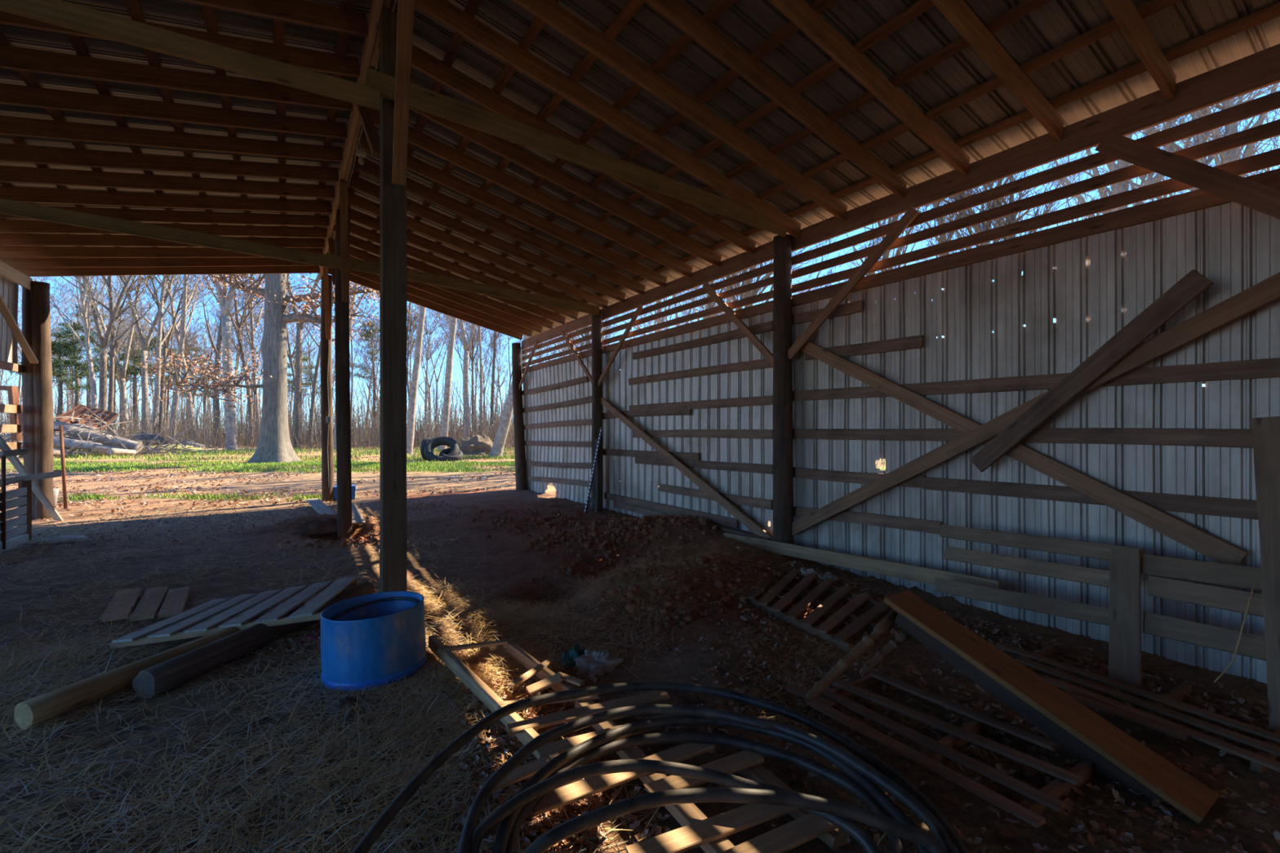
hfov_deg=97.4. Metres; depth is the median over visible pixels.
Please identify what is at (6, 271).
beam
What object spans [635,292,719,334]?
tree
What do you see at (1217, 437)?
girt
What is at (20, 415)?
steel beam
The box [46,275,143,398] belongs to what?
tree
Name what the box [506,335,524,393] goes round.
tree
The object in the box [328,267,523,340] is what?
rafter
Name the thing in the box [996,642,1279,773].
pallet
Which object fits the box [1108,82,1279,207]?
bare tree
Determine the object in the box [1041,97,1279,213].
bare tree
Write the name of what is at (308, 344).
tree
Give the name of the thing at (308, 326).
tree
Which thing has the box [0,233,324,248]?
rafter
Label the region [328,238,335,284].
knee brace
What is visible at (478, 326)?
bare tree
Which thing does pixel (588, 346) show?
wall slat
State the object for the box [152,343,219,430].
bare tree
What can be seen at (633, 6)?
batten
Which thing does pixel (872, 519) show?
girt
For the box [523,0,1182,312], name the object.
batten
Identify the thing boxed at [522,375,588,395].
girt
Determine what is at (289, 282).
tree
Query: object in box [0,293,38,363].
knee brace
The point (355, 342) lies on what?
tree
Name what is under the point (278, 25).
batten
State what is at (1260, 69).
beam
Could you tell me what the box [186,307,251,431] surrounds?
tree
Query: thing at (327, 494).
post
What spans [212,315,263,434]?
tree
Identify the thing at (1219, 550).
diagonal brace
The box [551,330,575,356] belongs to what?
tree
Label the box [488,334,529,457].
bare tree
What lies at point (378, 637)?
tub
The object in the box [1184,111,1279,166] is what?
tree
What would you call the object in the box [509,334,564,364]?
tree
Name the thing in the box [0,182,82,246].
batten
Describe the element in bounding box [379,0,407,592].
post
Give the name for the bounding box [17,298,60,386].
tree
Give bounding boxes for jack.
[583,426,603,513]
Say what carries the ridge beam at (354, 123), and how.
on the post at (343, 424)
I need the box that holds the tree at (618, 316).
[552,315,618,354]
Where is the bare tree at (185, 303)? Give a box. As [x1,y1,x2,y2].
[168,274,215,444]
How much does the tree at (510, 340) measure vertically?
22.603 m
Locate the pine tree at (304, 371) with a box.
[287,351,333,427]
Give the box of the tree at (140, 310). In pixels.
[123,310,167,401]
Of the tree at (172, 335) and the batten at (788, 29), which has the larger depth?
the tree at (172, 335)
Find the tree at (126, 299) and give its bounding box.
[124,298,154,367]
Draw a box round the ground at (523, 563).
[0,433,1279,852]
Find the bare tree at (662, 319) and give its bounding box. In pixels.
[614,289,706,336]
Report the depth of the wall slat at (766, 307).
8.87 m
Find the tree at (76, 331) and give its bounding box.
[50,330,107,402]
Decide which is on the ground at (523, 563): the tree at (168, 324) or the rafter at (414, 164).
the tree at (168, 324)
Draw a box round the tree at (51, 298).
[17,297,66,359]
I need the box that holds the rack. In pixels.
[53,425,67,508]
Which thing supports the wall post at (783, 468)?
on the ground at (523, 563)
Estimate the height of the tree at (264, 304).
21.451 m
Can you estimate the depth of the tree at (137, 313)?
58.75 m
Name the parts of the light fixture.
bulb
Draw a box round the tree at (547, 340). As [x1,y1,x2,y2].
[535,340,577,364]
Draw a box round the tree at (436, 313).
[435,312,484,372]
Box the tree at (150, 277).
[133,274,213,435]
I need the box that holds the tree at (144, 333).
[121,333,157,397]
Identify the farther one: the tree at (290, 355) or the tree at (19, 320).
the tree at (19, 320)
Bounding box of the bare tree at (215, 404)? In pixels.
[186,273,265,446]
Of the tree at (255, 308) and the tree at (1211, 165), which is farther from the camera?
the tree at (255, 308)
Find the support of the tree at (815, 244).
on the ground at (523, 563)
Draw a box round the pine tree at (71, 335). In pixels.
[50,321,120,407]
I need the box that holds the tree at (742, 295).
[692,243,820,310]
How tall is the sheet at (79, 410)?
1.910 m
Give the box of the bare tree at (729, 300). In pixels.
[666,261,795,325]
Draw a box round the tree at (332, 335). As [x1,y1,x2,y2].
[312,334,359,393]
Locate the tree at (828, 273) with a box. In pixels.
[807,263,850,290]
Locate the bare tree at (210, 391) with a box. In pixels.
[178,357,222,435]
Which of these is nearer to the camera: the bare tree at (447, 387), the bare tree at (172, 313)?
the bare tree at (447, 387)
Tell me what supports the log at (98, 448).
on the grass at (224, 452)
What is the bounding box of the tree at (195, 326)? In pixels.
[172,326,237,412]
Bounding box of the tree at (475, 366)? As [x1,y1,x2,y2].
[456,323,505,431]
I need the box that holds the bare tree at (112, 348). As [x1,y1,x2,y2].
[49,275,160,434]
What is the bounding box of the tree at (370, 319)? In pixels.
[365,319,425,364]
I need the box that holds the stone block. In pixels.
[40,534,88,543]
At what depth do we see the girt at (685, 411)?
9.94 m
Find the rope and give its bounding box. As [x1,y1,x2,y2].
[1213,584,1254,682]
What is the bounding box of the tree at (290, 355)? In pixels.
[238,273,333,420]
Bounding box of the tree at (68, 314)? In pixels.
[50,314,94,410]
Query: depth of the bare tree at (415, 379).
32.82 m
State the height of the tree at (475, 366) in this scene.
20.991 m
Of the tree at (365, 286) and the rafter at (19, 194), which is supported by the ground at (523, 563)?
the tree at (365, 286)
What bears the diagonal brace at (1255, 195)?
attached to the beam at (1260, 69)
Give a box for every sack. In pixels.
[289,517,359,535]
[560,644,585,670]
[573,648,622,675]
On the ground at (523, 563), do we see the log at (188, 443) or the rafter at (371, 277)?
the log at (188, 443)
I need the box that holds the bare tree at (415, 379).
[406,306,426,455]
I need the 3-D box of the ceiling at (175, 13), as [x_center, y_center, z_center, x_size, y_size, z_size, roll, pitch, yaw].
[-4.245,-3.347,3.231,5.260,0.873,19.978,0,0,-32]
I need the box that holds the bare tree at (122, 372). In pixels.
[68,275,148,435]
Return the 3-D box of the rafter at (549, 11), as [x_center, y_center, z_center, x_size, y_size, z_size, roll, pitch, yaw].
[0.359,-3.034,5.223,4.746,1.345,0.045,0,0,-32]
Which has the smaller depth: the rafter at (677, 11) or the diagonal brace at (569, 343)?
the rafter at (677, 11)
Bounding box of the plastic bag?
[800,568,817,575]
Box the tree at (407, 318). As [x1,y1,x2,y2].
[372,305,425,399]
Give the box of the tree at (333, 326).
[319,283,379,434]
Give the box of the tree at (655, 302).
[615,302,656,342]
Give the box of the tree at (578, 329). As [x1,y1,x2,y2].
[549,328,585,355]
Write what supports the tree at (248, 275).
on the ground at (523, 563)
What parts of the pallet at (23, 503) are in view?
rail, corner post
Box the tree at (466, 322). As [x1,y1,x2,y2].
[455,321,511,423]
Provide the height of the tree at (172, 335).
17.676 m
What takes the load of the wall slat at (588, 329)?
attached to the wall post at (597, 355)
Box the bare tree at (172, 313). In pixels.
[136,274,217,441]
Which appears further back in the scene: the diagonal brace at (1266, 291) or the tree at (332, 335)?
the tree at (332, 335)
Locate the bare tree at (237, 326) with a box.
[201,273,303,443]
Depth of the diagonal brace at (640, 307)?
10.63 m
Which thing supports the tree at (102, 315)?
on the ground at (523, 563)
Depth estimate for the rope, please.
3.36 m
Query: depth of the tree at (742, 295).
24.70 m
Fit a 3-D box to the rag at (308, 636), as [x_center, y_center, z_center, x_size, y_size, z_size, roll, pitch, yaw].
[-2.609,1.673,4.449,0.266,0.048,0.147,0,0,-32]
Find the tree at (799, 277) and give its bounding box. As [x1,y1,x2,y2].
[796,276,822,293]
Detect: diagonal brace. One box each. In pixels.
[518,340,537,390]
[562,331,591,383]
[598,303,643,386]
[600,396,773,540]
[702,280,773,366]
[787,205,919,359]
[791,271,1279,535]
[795,336,1248,564]
[969,269,1213,471]
[1094,131,1279,219]
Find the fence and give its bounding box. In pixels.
[933,524,1143,688]
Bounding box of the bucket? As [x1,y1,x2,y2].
[53,488,59,507]
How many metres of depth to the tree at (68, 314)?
80.92 m
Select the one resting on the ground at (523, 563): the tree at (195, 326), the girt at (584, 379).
the tree at (195, 326)
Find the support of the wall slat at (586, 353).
attached to the wall at (1095, 289)
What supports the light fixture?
attached to the ridge beam at (354, 123)
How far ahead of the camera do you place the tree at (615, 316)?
60.11 m
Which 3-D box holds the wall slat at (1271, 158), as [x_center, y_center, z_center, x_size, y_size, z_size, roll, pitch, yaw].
[4.467,-1.751,3.125,0.026,0.111,9.570,0,0,-32]
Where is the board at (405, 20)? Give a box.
[391,0,414,185]
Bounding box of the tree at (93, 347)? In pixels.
[53,346,99,395]
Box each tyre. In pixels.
[420,437,434,459]
[423,435,459,462]
[439,448,463,461]
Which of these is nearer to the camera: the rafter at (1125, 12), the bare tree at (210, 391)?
the rafter at (1125, 12)
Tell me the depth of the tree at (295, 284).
86.48 m
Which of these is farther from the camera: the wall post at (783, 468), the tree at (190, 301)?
the tree at (190, 301)
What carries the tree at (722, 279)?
on the ground at (523, 563)
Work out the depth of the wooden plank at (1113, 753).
2.97 m
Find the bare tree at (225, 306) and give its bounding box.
[213,274,239,450]
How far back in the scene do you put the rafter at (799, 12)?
4.51 m
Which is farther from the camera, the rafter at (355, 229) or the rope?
the rafter at (355, 229)
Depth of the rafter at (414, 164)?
8.18 m
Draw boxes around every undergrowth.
[0,394,523,449]
[875,458,884,467]
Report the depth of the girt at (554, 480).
13.23 m
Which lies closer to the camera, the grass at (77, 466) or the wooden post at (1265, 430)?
the wooden post at (1265, 430)
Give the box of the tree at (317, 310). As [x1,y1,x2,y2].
[313,310,364,391]
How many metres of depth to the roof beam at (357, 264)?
10.02 m
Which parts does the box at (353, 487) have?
lid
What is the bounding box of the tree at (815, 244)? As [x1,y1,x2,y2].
[766,244,820,300]
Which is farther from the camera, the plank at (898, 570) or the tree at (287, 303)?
the tree at (287, 303)
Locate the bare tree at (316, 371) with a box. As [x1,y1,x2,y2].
[286,273,378,445]
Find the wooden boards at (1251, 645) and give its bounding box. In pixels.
[1140,554,1266,661]
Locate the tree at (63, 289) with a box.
[17,288,99,408]
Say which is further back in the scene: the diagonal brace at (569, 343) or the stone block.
the diagonal brace at (569, 343)
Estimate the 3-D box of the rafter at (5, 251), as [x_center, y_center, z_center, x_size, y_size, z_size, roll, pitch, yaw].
[-8.672,-3.200,10.331,4.998,0.972,0.045,0,0,-32]
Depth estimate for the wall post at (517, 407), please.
15.19 m
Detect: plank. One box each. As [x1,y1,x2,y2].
[0,435,62,520]
[0,448,31,457]
[0,471,61,485]
[305,497,337,514]
[351,502,365,524]
[713,524,769,540]
[724,533,1000,589]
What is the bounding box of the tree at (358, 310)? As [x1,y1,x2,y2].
[352,310,414,426]
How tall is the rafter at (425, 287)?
1.343 m
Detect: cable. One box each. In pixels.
[327,339,328,488]
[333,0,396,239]
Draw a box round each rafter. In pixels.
[0,10,359,77]
[0,44,352,111]
[0,83,346,138]
[0,115,342,162]
[0,143,338,182]
[0,165,334,198]
[0,186,332,213]
[0,205,328,226]
[0,219,326,237]
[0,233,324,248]
[0,245,323,257]
[0,257,312,267]
[13,265,319,276]
[177,0,368,36]
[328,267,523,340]
[334,235,565,324]
[334,240,553,328]
[347,173,626,302]
[347,191,608,308]
[349,255,542,333]
[349,269,533,336]
[350,208,591,314]
[350,222,578,319]
[351,153,645,295]
[355,131,666,287]
[368,107,693,277]
[408,106,721,266]
[411,45,755,254]
[414,0,801,238]
[513,0,847,221]
[643,0,906,199]
[768,0,969,176]
[931,0,1064,141]
[1103,0,1176,100]
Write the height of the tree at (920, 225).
18.402 m
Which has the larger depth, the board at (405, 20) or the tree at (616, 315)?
the tree at (616, 315)
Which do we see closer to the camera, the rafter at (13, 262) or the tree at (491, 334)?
the rafter at (13, 262)
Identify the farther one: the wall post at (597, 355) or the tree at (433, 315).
the tree at (433, 315)
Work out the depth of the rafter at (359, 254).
12.75 m
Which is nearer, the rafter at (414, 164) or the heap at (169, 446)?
the rafter at (414, 164)
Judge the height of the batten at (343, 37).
0.059 m
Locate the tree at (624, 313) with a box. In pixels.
[601,313,624,346]
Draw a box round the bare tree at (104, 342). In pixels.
[74,275,149,433]
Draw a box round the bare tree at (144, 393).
[122,275,175,434]
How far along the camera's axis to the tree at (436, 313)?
65.65 m
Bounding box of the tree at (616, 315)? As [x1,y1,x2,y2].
[581,315,622,346]
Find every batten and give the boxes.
[0,31,157,247]
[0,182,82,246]
[0,217,42,246]
[7,135,111,235]
[65,33,179,223]
[124,0,217,224]
[201,4,252,225]
[272,18,286,226]
[311,0,354,238]
[347,0,397,208]
[363,0,481,252]
[406,0,559,232]
[413,0,644,271]
[445,0,736,272]
[469,0,836,281]
[482,0,934,297]
[503,0,1051,304]
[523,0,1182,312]
[542,1,1279,319]
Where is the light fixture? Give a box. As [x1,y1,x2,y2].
[355,134,366,164]
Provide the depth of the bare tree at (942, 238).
26.74 m
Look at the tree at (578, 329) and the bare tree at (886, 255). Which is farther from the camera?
the tree at (578, 329)
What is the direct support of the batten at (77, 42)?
on the rafter at (19, 226)
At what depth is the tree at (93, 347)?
85.93 m
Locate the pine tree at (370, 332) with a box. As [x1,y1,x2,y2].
[333,320,410,436]
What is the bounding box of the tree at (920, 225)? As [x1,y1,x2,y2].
[875,225,921,293]
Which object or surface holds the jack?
on the ground at (523, 563)
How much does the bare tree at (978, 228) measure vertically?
18.068 m
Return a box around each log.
[53,421,70,429]
[53,436,102,450]
[53,448,68,456]
[62,425,142,452]
[70,423,97,431]
[91,443,119,453]
[106,448,136,454]
[132,580,374,698]
[182,440,205,448]
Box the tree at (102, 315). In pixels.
[53,275,153,425]
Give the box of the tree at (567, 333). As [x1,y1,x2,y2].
[537,333,581,359]
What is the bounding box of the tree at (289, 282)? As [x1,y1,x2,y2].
[286,281,333,410]
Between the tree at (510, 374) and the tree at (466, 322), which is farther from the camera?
the tree at (466, 322)
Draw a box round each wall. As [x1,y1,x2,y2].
[0,275,18,364]
[522,201,1279,683]
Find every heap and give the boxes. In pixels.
[0,395,256,457]
[144,444,201,453]
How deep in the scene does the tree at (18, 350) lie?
61.26 m
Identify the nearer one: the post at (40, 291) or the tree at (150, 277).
the post at (40, 291)
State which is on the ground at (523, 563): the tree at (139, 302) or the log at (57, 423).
the tree at (139, 302)
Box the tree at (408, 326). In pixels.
[378,294,444,352]
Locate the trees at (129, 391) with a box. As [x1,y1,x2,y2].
[0,324,626,444]
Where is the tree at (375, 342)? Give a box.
[352,305,379,434]
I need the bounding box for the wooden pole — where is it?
[13,602,304,729]
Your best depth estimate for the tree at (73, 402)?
75.61 m
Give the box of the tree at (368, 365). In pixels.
[349,309,412,418]
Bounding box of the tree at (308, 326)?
[289,326,333,432]
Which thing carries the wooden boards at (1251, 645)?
attached to the fence
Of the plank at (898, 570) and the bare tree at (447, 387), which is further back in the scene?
the bare tree at (447, 387)
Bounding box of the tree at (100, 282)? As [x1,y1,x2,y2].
[90,275,198,426]
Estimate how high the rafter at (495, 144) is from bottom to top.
1.340 m
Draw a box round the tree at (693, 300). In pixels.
[674,286,698,326]
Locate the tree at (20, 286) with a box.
[17,276,96,387]
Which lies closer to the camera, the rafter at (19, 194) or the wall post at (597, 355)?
the rafter at (19, 194)
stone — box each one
[324,696,359,715]
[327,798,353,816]
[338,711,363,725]
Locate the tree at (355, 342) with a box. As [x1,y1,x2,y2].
[353,342,379,417]
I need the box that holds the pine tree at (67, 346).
[0,338,99,420]
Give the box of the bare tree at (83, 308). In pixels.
[34,275,165,408]
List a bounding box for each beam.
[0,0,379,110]
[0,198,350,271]
[0,260,32,289]
[0,385,8,391]
[7,386,22,440]
[17,404,22,431]
[320,216,335,279]
[325,252,599,315]
[330,47,371,226]
[364,0,391,67]
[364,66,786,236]
[521,308,604,349]
[602,234,790,319]
[790,43,1279,252]
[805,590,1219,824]
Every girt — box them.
[0,360,22,373]
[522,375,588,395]
[523,395,591,412]
[524,418,591,429]
[524,440,591,447]
[525,460,591,468]
[528,476,590,487]
[602,408,691,419]
[603,448,700,461]
[604,492,738,528]
[613,501,755,535]
[628,358,773,385]
[629,395,773,412]
[631,429,773,439]
[632,320,773,359]
[635,457,773,474]
[658,484,773,510]
[791,299,863,324]
[792,357,1279,400]
[792,428,964,441]
[792,466,925,488]
[793,506,942,534]
[804,334,923,359]
[923,476,1257,519]
[1019,427,1253,448]
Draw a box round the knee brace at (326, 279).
[322,266,330,339]
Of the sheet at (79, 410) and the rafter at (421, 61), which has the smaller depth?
the rafter at (421, 61)
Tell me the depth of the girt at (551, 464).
13.32 m
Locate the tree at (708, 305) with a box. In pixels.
[671,248,804,318]
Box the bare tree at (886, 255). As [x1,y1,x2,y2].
[835,198,964,301]
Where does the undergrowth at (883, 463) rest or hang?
on the ground at (523, 563)
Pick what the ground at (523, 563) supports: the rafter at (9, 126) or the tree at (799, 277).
the tree at (799, 277)
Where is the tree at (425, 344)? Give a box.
[408,319,444,428]
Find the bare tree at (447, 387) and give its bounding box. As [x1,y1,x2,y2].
[436,315,457,450]
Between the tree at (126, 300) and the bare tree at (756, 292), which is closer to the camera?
the bare tree at (756, 292)
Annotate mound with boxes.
[458,434,493,455]
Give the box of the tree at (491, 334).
[455,320,507,424]
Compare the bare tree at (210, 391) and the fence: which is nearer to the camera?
the fence
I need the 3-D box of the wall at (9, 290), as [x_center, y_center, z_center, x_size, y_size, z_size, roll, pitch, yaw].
[-9.986,-1.835,8.087,0.113,1.630,5.098,0,0,-32]
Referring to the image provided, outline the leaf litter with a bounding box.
[0,453,623,515]
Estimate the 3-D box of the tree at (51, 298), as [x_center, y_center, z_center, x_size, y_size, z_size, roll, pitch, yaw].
[-74.296,-7.448,68.270,8.616,18.668,5.158,0,0,-10]
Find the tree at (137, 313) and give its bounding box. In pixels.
[115,302,215,437]
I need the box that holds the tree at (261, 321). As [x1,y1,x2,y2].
[235,320,263,379]
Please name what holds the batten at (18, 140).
on the rafter at (19, 226)
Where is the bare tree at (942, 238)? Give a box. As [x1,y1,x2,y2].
[910,168,1052,260]
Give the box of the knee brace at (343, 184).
[339,180,349,302]
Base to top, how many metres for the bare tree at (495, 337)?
24.716 m
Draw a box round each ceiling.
[0,0,373,251]
[334,0,1279,337]
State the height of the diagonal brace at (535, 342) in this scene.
1.488 m
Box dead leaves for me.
[5,493,1279,852]
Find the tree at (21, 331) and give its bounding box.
[0,331,22,401]
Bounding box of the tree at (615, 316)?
[576,315,617,346]
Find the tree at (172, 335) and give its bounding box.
[125,282,214,426]
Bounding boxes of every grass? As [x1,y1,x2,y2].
[53,445,515,460]
[53,454,515,502]
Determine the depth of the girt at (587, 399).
13.27 m
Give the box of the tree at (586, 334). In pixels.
[565,326,608,435]
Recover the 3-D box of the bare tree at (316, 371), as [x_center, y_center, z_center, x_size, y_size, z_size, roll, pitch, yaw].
[-26.093,-7.684,49.037,10.343,19.129,6.991,0,0,15]
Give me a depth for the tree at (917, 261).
52.88 m
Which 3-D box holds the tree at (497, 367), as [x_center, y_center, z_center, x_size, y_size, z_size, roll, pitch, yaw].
[-20.021,-5.895,77.586,6.411,15.590,7.290,0,0,-16]
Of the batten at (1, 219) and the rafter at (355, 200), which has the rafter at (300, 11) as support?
the batten at (1, 219)
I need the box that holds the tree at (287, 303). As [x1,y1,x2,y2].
[259,302,307,352]
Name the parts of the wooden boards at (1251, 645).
rail, rail, rail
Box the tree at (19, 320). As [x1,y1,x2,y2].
[0,320,22,386]
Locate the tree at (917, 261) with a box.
[876,244,951,293]
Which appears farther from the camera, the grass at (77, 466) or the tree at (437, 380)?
the tree at (437, 380)
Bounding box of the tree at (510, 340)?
[468,333,515,407]
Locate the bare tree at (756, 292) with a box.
[713,235,881,307]
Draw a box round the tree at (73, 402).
[52,333,96,406]
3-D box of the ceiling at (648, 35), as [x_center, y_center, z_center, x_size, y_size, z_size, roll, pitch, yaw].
[0.153,-3.130,5.977,5.110,1.309,19.978,0,0,-32]
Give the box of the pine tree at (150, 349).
[121,334,191,432]
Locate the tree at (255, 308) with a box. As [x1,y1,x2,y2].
[191,288,264,397]
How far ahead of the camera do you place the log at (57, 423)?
34.06 m
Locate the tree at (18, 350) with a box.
[17,276,68,399]
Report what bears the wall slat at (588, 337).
attached to the wall post at (597, 355)
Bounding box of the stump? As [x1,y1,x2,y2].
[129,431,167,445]
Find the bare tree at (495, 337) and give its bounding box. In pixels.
[489,330,499,441]
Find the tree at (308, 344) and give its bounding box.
[288,310,335,436]
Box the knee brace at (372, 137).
[355,104,379,158]
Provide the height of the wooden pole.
0.150 m
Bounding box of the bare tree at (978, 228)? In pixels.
[927,147,1098,326]
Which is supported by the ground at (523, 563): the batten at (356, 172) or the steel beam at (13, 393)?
the steel beam at (13, 393)
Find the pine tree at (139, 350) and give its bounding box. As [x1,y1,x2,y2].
[98,330,168,433]
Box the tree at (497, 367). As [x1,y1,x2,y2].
[474,331,511,415]
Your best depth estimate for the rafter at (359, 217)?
10.46 m
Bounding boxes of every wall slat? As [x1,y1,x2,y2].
[522,322,603,354]
[522,330,603,360]
[522,339,603,367]
[522,346,602,373]
[602,300,773,353]
[603,262,773,327]
[603,276,773,335]
[603,289,773,345]
[791,90,1279,265]
[791,119,1279,279]
[791,147,1279,293]
[791,168,1279,306]
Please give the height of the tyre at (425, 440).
1.130 m
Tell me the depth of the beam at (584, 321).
13.32 m
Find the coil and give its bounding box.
[351,681,968,852]
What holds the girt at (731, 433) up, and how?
attached to the wall at (1095, 289)
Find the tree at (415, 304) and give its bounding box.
[378,304,456,390]
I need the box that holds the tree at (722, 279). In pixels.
[668,279,764,324]
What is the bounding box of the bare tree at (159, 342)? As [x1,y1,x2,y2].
[89,274,216,433]
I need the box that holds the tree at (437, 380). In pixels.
[407,304,476,433]
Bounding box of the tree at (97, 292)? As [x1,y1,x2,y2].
[91,292,144,427]
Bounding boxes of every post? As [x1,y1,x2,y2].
[21,286,35,519]
[30,280,53,519]
[320,274,333,501]
[334,207,351,540]
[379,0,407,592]
[511,342,527,489]
[591,309,602,510]
[594,438,603,512]
[772,234,793,556]
[1252,416,1279,732]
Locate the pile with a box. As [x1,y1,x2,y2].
[283,506,791,636]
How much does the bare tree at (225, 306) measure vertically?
23.520 m
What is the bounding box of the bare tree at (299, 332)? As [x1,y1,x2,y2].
[286,266,319,448]
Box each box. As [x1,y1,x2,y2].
[326,416,331,422]
[333,484,357,500]
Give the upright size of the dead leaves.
0.298 m
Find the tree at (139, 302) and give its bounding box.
[97,302,168,426]
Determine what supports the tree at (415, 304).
on the ground at (523, 563)
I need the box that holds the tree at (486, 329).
[426,310,490,435]
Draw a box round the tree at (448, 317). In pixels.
[406,302,451,431]
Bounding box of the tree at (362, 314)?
[350,314,380,431]
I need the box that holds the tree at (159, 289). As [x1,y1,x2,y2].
[120,288,191,408]
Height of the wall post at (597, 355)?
4.160 m
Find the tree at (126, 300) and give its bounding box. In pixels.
[92,300,156,413]
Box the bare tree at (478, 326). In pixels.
[477,325,483,433]
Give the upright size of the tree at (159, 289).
25.010 m
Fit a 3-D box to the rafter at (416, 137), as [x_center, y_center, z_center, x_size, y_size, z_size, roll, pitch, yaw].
[-1.185,-3.034,7.696,4.745,1.340,0.044,0,0,-32]
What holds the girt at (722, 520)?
attached to the wall at (1095, 289)
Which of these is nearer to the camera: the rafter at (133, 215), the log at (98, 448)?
the rafter at (133, 215)
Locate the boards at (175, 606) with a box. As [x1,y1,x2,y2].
[98,586,190,622]
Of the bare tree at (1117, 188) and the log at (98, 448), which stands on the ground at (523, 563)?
the bare tree at (1117, 188)
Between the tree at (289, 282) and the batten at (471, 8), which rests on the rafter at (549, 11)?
the batten at (471, 8)
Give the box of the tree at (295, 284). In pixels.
[255,284,316,395]
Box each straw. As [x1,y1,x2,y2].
[0,497,1122,852]
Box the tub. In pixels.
[320,591,426,691]
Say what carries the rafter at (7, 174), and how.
attached to the ridge beam at (354, 123)
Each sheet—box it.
[53,404,118,430]
[53,414,84,422]
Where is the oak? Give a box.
[137,273,379,463]
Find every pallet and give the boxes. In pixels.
[0,456,31,551]
[109,576,358,649]
[428,635,848,852]
[732,568,897,653]
[785,668,1093,827]
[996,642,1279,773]
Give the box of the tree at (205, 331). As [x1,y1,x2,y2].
[168,313,222,406]
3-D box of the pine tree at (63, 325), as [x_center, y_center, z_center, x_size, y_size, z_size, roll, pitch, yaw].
[-58.170,-6.037,59.993,7.531,15.676,7.588,0,0,-32]
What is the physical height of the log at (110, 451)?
0.408 m
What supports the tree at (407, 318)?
on the ground at (523, 563)
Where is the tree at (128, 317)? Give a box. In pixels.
[89,317,146,411]
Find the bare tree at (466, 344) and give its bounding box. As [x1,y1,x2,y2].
[458,319,475,439]
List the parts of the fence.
rail, rail, rail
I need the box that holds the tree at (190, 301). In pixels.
[169,301,236,426]
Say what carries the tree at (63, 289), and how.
on the ground at (523, 563)
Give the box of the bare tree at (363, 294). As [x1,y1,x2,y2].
[333,282,378,448]
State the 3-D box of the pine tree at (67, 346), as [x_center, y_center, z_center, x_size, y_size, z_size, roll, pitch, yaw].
[-49.545,-2.883,48.074,6.318,9.384,5.453,0,0,5]
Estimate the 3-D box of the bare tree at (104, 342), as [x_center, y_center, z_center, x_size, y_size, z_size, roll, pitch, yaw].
[-44.445,-8.943,47.728,10.535,21.708,6.121,0,0,-17]
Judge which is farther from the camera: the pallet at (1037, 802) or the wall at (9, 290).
the wall at (9, 290)
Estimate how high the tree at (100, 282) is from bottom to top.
18.934 m
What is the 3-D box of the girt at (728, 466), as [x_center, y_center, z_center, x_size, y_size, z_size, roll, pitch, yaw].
[0.847,0.595,8.931,0.050,0.131,3.490,0,-1,-32]
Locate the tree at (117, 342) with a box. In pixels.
[51,275,168,435]
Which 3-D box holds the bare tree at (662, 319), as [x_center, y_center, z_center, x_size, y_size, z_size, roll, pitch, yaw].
[1.623,-7.662,41.624,7.494,19.132,10.071,0,0,20]
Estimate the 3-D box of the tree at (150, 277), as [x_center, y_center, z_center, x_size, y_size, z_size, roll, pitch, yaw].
[-42.687,-10.275,51.351,5.892,24.422,10.924,0,0,2]
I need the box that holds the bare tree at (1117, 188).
[1032,82,1279,269]
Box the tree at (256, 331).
[236,330,262,422]
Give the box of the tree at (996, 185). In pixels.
[921,185,996,333]
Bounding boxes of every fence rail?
[0,404,21,413]
[0,424,21,432]
[0,441,21,451]
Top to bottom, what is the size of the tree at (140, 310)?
21.363 m
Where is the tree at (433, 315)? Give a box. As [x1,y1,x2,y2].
[432,315,506,400]
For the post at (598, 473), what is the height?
1.701 m
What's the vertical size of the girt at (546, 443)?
0.131 m
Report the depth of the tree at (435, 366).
75.06 m
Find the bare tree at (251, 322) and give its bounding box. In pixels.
[189,274,264,444]
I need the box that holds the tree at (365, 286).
[354,286,421,373]
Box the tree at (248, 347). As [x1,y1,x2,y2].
[219,339,261,434]
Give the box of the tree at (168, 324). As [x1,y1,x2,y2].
[152,324,202,405]
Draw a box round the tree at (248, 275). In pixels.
[217,275,264,389]
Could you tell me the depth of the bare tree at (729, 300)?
34.55 m
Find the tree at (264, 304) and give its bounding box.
[205,304,264,408]
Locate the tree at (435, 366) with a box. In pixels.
[408,303,457,425]
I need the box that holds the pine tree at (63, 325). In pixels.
[52,298,140,407]
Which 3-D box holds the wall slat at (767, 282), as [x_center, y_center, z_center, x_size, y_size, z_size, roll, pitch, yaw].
[0.587,-1.923,9.338,0.028,0.108,5.040,0,0,-32]
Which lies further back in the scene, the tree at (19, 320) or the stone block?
the tree at (19, 320)
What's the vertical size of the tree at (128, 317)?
16.827 m

